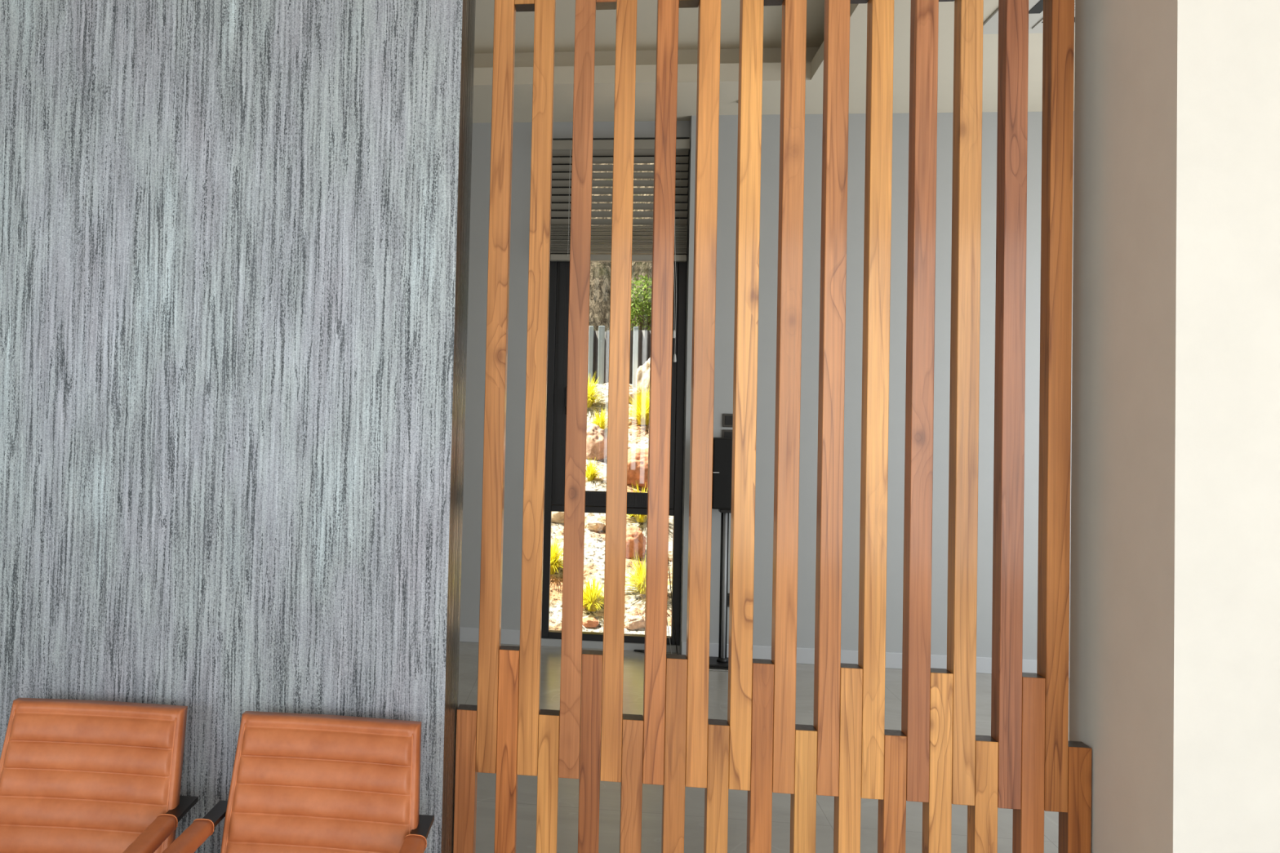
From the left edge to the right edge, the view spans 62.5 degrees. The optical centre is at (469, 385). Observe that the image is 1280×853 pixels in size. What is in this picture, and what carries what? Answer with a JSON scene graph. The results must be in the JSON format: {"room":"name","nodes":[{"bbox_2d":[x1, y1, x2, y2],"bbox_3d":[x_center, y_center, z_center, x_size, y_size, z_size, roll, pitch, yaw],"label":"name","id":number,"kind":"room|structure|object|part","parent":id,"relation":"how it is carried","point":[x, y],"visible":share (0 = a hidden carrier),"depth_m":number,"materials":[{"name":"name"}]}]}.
{"room":"lobby","nodes":[
{"label":"lobby","id":0,"kind":"room"},
{"bbox_2d":[0,0,475,852],"bbox_3d":[-2.295,-0.368,2.761,4.598,3.878,0.232,1,-2,7],"label":"wall","id":1,"kind":"structure","parent":0,"point":[234,234],"depth_m":2.42,"materials":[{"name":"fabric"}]},
{"bbox_2d":[459,120,689,653],"bbox_3d":[-0.769,-0.201,7.303,4.500,3.878,0.150,1,-2,7],"label":"wall","id":2,"kind":"structure","parent":0,"point":[482,131],"depth_m":7.10,"materials":[{"name":"grey paint"}]},
{"bbox_2d":[541,138,688,644],"bbox_3d":[0.995,0.022,7.041,0.922,3.414,0.110,1,-2,7],"label":"window","id":3,"kind":"structure","parent":2,"relation":"in","point":[559,277],"depth_m":7.03,"materials":[{"name":"black metal"}]},
{"bbox_3d":[0.666,0.102,7.046,0.025,0.190,0.045,1,-2,7],"label":"handle","id":4,"kind":"part","parent":3,"relation":"part of","materials":[{"name":"black metal"}]},
{"bbox_3d":[1.004,-0.405,7.071,0.822,2.457,0.055,1,-2,7],"label":"sash","id":5,"kind":"part","parent":3,"relation":"part of","materials":[{"name":"black metal"}]},
{"bbox_2d":[550,138,689,362],"bbox_3d":[1.004,-0.909,6.969,0.919,1.492,0.088,1,-2,7],"label":"window blind","id":6,"kind":"object","parent":3,"relation":"attached to","point":[601,228],"visible":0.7,"depth_m":6.98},
{"bbox_3d":[1.013,-1.242,6.988,0.672,0.750,0.063,1,-2,7],"label":"ladder cord","id":7,"kind":"part","parent":6,"relation":"part of","materials":[{"name":"black fabric"}]},
{"bbox_3d":[1.004,-0.861,6.978,0.910,0.043,0.054,1,-2,7],"label":"rail","id":8,"kind":"part","parent":6,"relation":"part of","materials":[{"name":"beige metal"}]},
{"bbox_3d":[1.368,-0.896,6.887,0.040,1.390,0.008,2,-2,-17],"label":"pull cord","id":9,"kind":"part","parent":6,"relation":"part of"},
{"bbox_2d":[666,620,671,653],"bbox_3d":[1.338,1.270,6.880,0.026,1.022,0.114,2,-2,-29],"label":"cable","id":10,"kind":"object","parent":3,"relation":"hanging from","point":[667,620],"visible":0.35,"depth_m":6.88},
{"bbox_2d":[667,555,678,654],"bbox_3d":[1.367,1.271,6.895,0.034,1.022,0.122,3,-2,-40],"label":"cable","id":11,"kind":"object","parent":3,"relation":"hanging from","point":[668,556],"visible":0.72,"depth_m":6.90,"materials":[{"name":"black rubber"}]},
{"bbox_2d":[474,0,824,67],"bbox_3d":[0.734,-2.101,4.902,8.400,0.242,4.660,1,-2,7],"label":"ceiling","id":12,"kind":"structure","parent":0,"point":[646,10],"depth_m":6.12,"materials":[{"name":"paint"}]},
{"bbox_2d":[457,641,1069,852],"bbox_3d":[-0.171,1.651,1.549,9.200,0.120,11.300,1,-2,7],"label":"floor","id":13,"kind":"structure","parent":0,"point":[550,660],"depth_m":4.17,"materials":[{"name":"ceramic"}]},
{"bbox_2d":[0,697,198,852],"bbox_3d":[-0.869,1.146,2.040,0.522,0.873,0.615,1,-2,5],"label":"armchair","id":14,"kind":"object","parent":13,"relation":"on","point":[77,775],"visible":0.99,"depth_m":2.26,"materials":[{"name":"orange leather"}]},
{"bbox_3d":[-0.690,1.248,2.021,0.110,0.677,0.578,1,-2,5],"label":"frame","id":15,"kind":"part","parent":14,"relation":"part of","materials":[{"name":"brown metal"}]},
{"bbox_2d":[162,711,434,852],"bbox_3d":[-0.347,1.157,1.974,0.522,0.873,0.615,1,-2,7],"label":"armchair","id":16,"kind":"object","parent":13,"relation":"on","point":[301,783],"visible":1,"depth_m":2.20,"materials":[{"name":"orange leather"}]},
{"bbox_3d":[-0.545,1.250,1.995,0.112,0.677,0.578,1,-2,7],"label":"frame","id":17,"kind":"part","parent":16,"relation":"part of","materials":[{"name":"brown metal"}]},
{"bbox_3d":[-0.169,1.258,1.949,0.110,0.677,0.578,1,-2,7],"label":"frame","id":18,"kind":"part","parent":16,"relation":"part of","materials":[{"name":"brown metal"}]},
{"bbox_2d":[634,649,644,653],"bbox_3d":[1.271,1.772,6.824,0.377,0.009,0.096,0,-2,39],"label":"power cable","id":19,"kind":"object","parent":13,"relation":"on","point":[637,651],"visible":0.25,"depth_m":6.90,"materials":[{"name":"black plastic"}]},
{"bbox_2d":[708,666,728,669],"bbox_3d":[1.614,1.770,6.462,0.401,0.009,0.024,1,-2,6],"label":"cable","id":20,"kind":"object","parent":13,"relation":"on","point":[709,667],"visible":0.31,"depth_m":6.46,"materials":[{"name":"black plastic"}]},
{"bbox_2d":[708,669,728,671],"bbox_3d":[1.543,1.768,6.421,0.231,0.007,0.018,1,-2,11],"label":"cable","id":21,"kind":"object","parent":13,"relation":"on","point":[708,669],"visible":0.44,"depth_m":6.42,"materials":[{"name":"metal"}]},
{"bbox_2d":[709,509,731,667],"bbox_3d":[1.629,1.283,6.624,0.340,0.986,0.230,1,-2,7],"label":"speaker stand","id":22,"kind":"object","parent":13,"relation":"on","point":[722,661],"visible":0.82,"depth_m":6.60,"materials":[{"name":"black metal"}]},
{"bbox_3d":[1.612,1.286,6.616,0.015,0.950,0.015,1,-2,7],"label":"pole rail","id":23,"kind":"part","parent":22,"relation":"part of","materials":[{"name":"black plastic"}]},
{"bbox_2d":[711,437,732,510],"bbox_3d":[1.647,0.562,6.642,0.184,0.455,0.186,1,-2,7],"label":"speaker","id":24,"kind":"object","parent":22,"relation":"on","point":[722,446],"visible":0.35,"depth_m":6.56},
{"bbox_3d":[1.649,1.287,6.611,0.009,0.950,0.009,1,-2,7],"label":"pole rail","id":25,"kind":"part","parent":22,"relation":"part of","materials":[{"name":"black plastic"}]},
{"bbox_2d":[453,0,1091,852],"bbox_3d":[0.715,-0.151,2.478,1.449,3.578,0.051,1,-2,7],"label":"screen","id":26,"kind":"object","parent":13,"relation":"on","point":[1028,765],"visible":1,"depth_m":2.44,"materials":[{"name":"brown wood"}]},
{"bbox_2d":[472,0,1075,122],"bbox_3d":[0.730,-1.926,4.897,8.400,0.108,4.660,1,-2,7],"label":"ceiling","id":27,"kind":"structure","parent":0,"point":[604,75],"depth_m":6.25,"materials":[{"name":"paint"}]},
{"bbox_2d":[982,0,1075,34],"bbox_3d":[3.006,-1.811,4.783,0.950,0.016,0.950,1,-2,7],"label":"air conditioner","id":28,"kind":"object","parent":27,"relation":"attached to","point":[990,26],"visible":0.22,"depth_m":5.12,"materials":[{"name":"white plastic"}]},
{"bbox_2d":[679,111,1074,661],"bbox_3d":[3.291,-0.116,6.733,3.700,3.878,0.270,1,-2,7],"label":"wall","id":29,"kind":"structure","parent":0,"point":[771,123],"depth_m":6.69,"materials":[{"name":"grey paint"}]},
{"bbox_2d":[722,429,732,437],"bbox_3d":[1.723,0.333,6.772,0.128,0.088,0.013,1,-2,7],"label":"light switch","id":30,"kind":"object","parent":29,"relation":"attached to","point":[726,433],"visible":0.27,"depth_m":6.77,"materials":[{"name":"grey plastic"}]},
{"bbox_2d":[722,413,733,426],"bbox_3d":[1.728,0.229,6.775,0.128,0.088,0.013,1,-2,7],"label":"light switch","id":31,"kind":"object","parent":29,"relation":"attached to","point":[727,419],"visible":0.51,"depth_m":6.77,"materials":[{"name":"grey plastic"}]},
{"bbox_2d":[727,593,729,607],"bbox_3d":[1.732,1.399,6.737,0.125,0.088,0.013,1,-2,7],"label":"power outlet","id":32,"kind":"object","parent":29,"relation":"attached to","point":[728,594],"visible":0.02,"depth_m":6.74,"materials":[{"name":"grey plastic"}]},
{"bbox_2d":[727,595,729,604],"bbox_3d":[1.705,1.399,6.736,0.047,0.060,0.004,1,-2,7],"label":"socket","id":33,"kind":"object","parent":32,"relation":"attached to","point":[728,597],"depth_m":6.74,"materials":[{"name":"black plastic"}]},
{"bbox_2d":[459,626,1069,678],"bbox_3d":[0.902,1.719,6.892,8.001,0.100,0.109,1,-2,9],"label":"baseboard","id":34,"kind":"structure","parent":29,"relation":"attached to","point":[804,655],"depth_m":6.66,"materials":[{"name":"paint"}]},
{"bbox_2d":[1069,0,1279,852],"bbox_3d":[2.987,-0.256,2.071,3.146,3.878,0.449,1,-2,7],"label":"wall","id":35,"kind":"structure","parent":0,"point":[1175,648],"depth_m":2.05,"materials":[{"name":"white paint"}]},
{"label":"outside","id":36,"kind":"structure","parent":0,"visible":0},
{"bbox_2d":[588,163,653,332],"bbox_3d":[1.926,-2.559,13.508,13.042,5.873,3.016,1,-2,7],"label":"hillside","id":37,"kind":"structure","parent":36,"point":[600,272],"depth_m":12.76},
{"bbox_2d":[630,273,651,330],"bbox_3d":[2.102,-0.828,12.367,0.571,1.004,0.363,1,-2,7],"label":"shrub","id":38,"kind":"object","parent":37,"relation":"on","point":[646,295],"visible":0.53,"depth_m":12.33,"materials":[{"name":"green plant"}]},
{"bbox_3d":[2.024,-0.669,12.351,0.156,0.682,0.059,1,-2,7],"label":"stem","id":39,"kind":"part","parent":38,"relation":"part of","materials":[{"name":"green plant"}]},
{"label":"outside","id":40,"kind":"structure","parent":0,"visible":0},
{"bbox_2d":[548,382,673,635],"bbox_3d":[1.464,0.788,10.401,9.000,2.205,6.600,1,-2,7],"label":"rocky ground","id":41,"kind":"structure","parent":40,"point":[638,434],"depth_m":8.27,"materials":[{"name":"beige gravel"}]},
{"bbox_2d":[550,536,563,574],"bbox_3d":[0.633,1.290,7.991,0.528,0.333,0.538,1,-2,7],"label":"clump","id":42,"kind":"object","parent":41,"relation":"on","point":[554,558],"visible":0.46,"depth_m":7.97,"materials":[{"name":"yellow plant"}]},
{"bbox_2d":[551,511,564,523],"bbox_3d":[0.758,1.090,8.817,0.253,0.191,0.220,1,-2,27],"label":"rock","id":43,"kind":"object","parent":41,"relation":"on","point":[557,517],"visible":0.12,"depth_m":8.71,"materials":[{"name":"stone"}]},
{"bbox_2d":[587,325,593,382],"bbox_3d":[1.376,-0.326,11.702,0.050,0.696,0.050,1,-2,7],"label":"fence post","id":44,"kind":"object","parent":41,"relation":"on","point":[591,327],"visible":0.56,"depth_m":11.68,"materials":[{"name":"grey wood"}]},
{"bbox_2d":[582,617,599,627],"bbox_3d":[0.861,1.696,7.388,0.122,0.072,0.096,2,-2,-12],"label":"rock","id":45,"kind":"object","parent":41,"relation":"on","point":[590,622],"visible":0.98,"depth_m":7.35,"materials":[{"name":"stone"}]},
{"bbox_2d":[582,574,604,611],"bbox_3d":[0.913,1.509,7.566,0.450,0.274,0.479,1,-2,7],"label":"clump","id":46,"kind":"object","parent":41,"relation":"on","point":[592,598],"visible":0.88,"depth_m":7.52,"materials":[{"name":"yellow plant"}]},
{"bbox_2d":[584,518,604,531],"bbox_3d":[1.042,1.155,8.572,0.173,0.109,0.142,1,-2,28],"label":"rock","id":47,"kind":"object","parent":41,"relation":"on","point":[593,524],"visible":1,"depth_m":8.52,"materials":[{"name":"stone"}]},
{"bbox_2d":[585,456,605,480],"bbox_3d":[1.092,0.753,9.390,0.341,0.223,0.339,1,-2,7],"label":"clump","id":48,"kind":"object","parent":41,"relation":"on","point":[591,471],"visible":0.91,"depth_m":9.35,"materials":[{"name":"yellow plant"}]},
{"bbox_2d":[586,423,607,460],"bbox_3d":[1.177,0.579,10.058,0.392,0.421,0.316,1,-2,27],"label":"rock","id":49,"kind":"object","parent":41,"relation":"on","point":[597,438],"visible":0.43,"depth_m":9.90,"materials":[{"name":"stone"}]},
{"bbox_2d":[586,371,607,407],"bbox_3d":[1.248,0.028,10.981,0.712,0.411,0.698,1,-2,7],"label":"clump","id":50,"kind":"object","parent":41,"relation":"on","point":[591,396],"visible":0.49,"depth_m":10.91,"materials":[{"name":"yellow plant"}]},
{"bbox_2d":[587,406,608,431],"bbox_3d":[1.314,0.335,10.445,0.477,0.285,0.470,1,-2,7],"label":"clump","id":51,"kind":"object","parent":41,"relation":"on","point":[600,420],"visible":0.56,"depth_m":10.41,"materials":[{"name":"yellow plant"}]},
{"bbox_2d":[597,325,604,384],"bbox_3d":[1.489,-0.317,11.658,0.068,0.711,0.068,1,-2,7],"label":"fence post","id":52,"kind":"object","parent":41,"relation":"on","point":[602,328],"visible":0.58,"depth_m":11.62,"materials":[{"name":"grey wood"}]},
{"bbox_2d":[587,329,650,384],"bbox_3d":[1.671,-0.211,11.880,4.200,0.879,0.128,1,-2,7],"label":"fence","id":53,"kind":"object","parent":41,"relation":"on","point":[644,335],"visible":0.02,"depth_m":11.85,"materials":[{"name":"metal"}]},
{"bbox_2d":[624,615,644,630],"bbox_3d":[1.185,1.691,7.357,0.187,0.105,0.104,2,-2,-12],"label":"rock","id":54,"kind":"object","parent":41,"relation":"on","point":[635,622],"visible":0.8,"depth_m":7.32,"materials":[{"name":"stone"}]},
{"bbox_2d":[628,389,641,403],"bbox_3d":[1.765,0.132,11.091,0.262,0.186,0.178,2,-2,-12],"label":"rock","id":55,"kind":"object","parent":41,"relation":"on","point":[631,393],"visible":0.23,"depth_m":11.01,"materials":[{"name":"stone"}]},
{"bbox_2d":[632,326,638,387],"bbox_3d":[1.848,-0.293,11.491,0.055,0.719,0.055,1,-2,7],"label":"fence post","id":56,"kind":"object","parent":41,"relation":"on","point":[635,348],"visible":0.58,"depth_m":11.47,"materials":[{"name":"grey wood"}]},
{"bbox_2d":[626,525,646,558],"bbox_3d":[1.276,1.264,8.221,0.261,0.300,0.242,1,-2,7],"label":"rock","id":57,"kind":"object","parent":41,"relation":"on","point":[636,541],"visible":0.52,"depth_m":8.14,"materials":[{"name":"stone"}]},
{"bbox_2d":[626,482,647,522],"bbox_3d":[1.467,0.975,8.709,0.588,0.348,0.632,1,-2,7],"label":"clump","id":58,"kind":"object","parent":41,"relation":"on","point":[638,517],"visible":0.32,"depth_m":8.67,"materials":[{"name":"yellow plant"}]},
{"bbox_2d":[626,448,648,488],"bbox_3d":[1.585,0.781,9.475,0.512,0.419,0.369,2,-2,-13],"label":"rock","id":59,"kind":"object","parent":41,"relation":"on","point":[637,458],"visible":0.3,"depth_m":9.31,"materials":[{"name":"stone"}]},
{"bbox_2d":[628,384,649,425],"bbox_3d":[1.797,0.182,10.603,0.754,0.440,0.775,1,-2,7],"label":"clump","id":60,"kind":"object","parent":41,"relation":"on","point":[641,410],"visible":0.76,"depth_m":10.51,"materials":[{"name":"yellow plant"}]},
{"bbox_2d":[635,357,650,395],"bbox_3d":[2.044,-0.037,11.371,0.424,0.572,0.295,1,-2,6],"label":"rock","id":61,"kind":"object","parent":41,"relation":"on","point":[642,376],"visible":0.26,"depth_m":11.30,"materials":[{"name":"stone"}]},
{"bbox_2d":[625,551,670,594],"bbox_3d":[1.301,1.381,7.680,0.559,0.331,0.607,1,-2,7],"label":"clump","id":62,"kind":"object","parent":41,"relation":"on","point":[638,579],"visible":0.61,"depth_m":7.66,"materials":[{"name":"yellow plant"}]},
{"bbox_2d":[668,547,672,560],"bbox_3d":[1.598,1.338,8.195,0.117,0.110,0.116,1,-2,19],"label":"rock","id":63,"kind":"object","parent":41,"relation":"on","point":[670,549],"visible":0.2,"depth_m":8.15,"materials":[{"name":"stone"}]}
]}

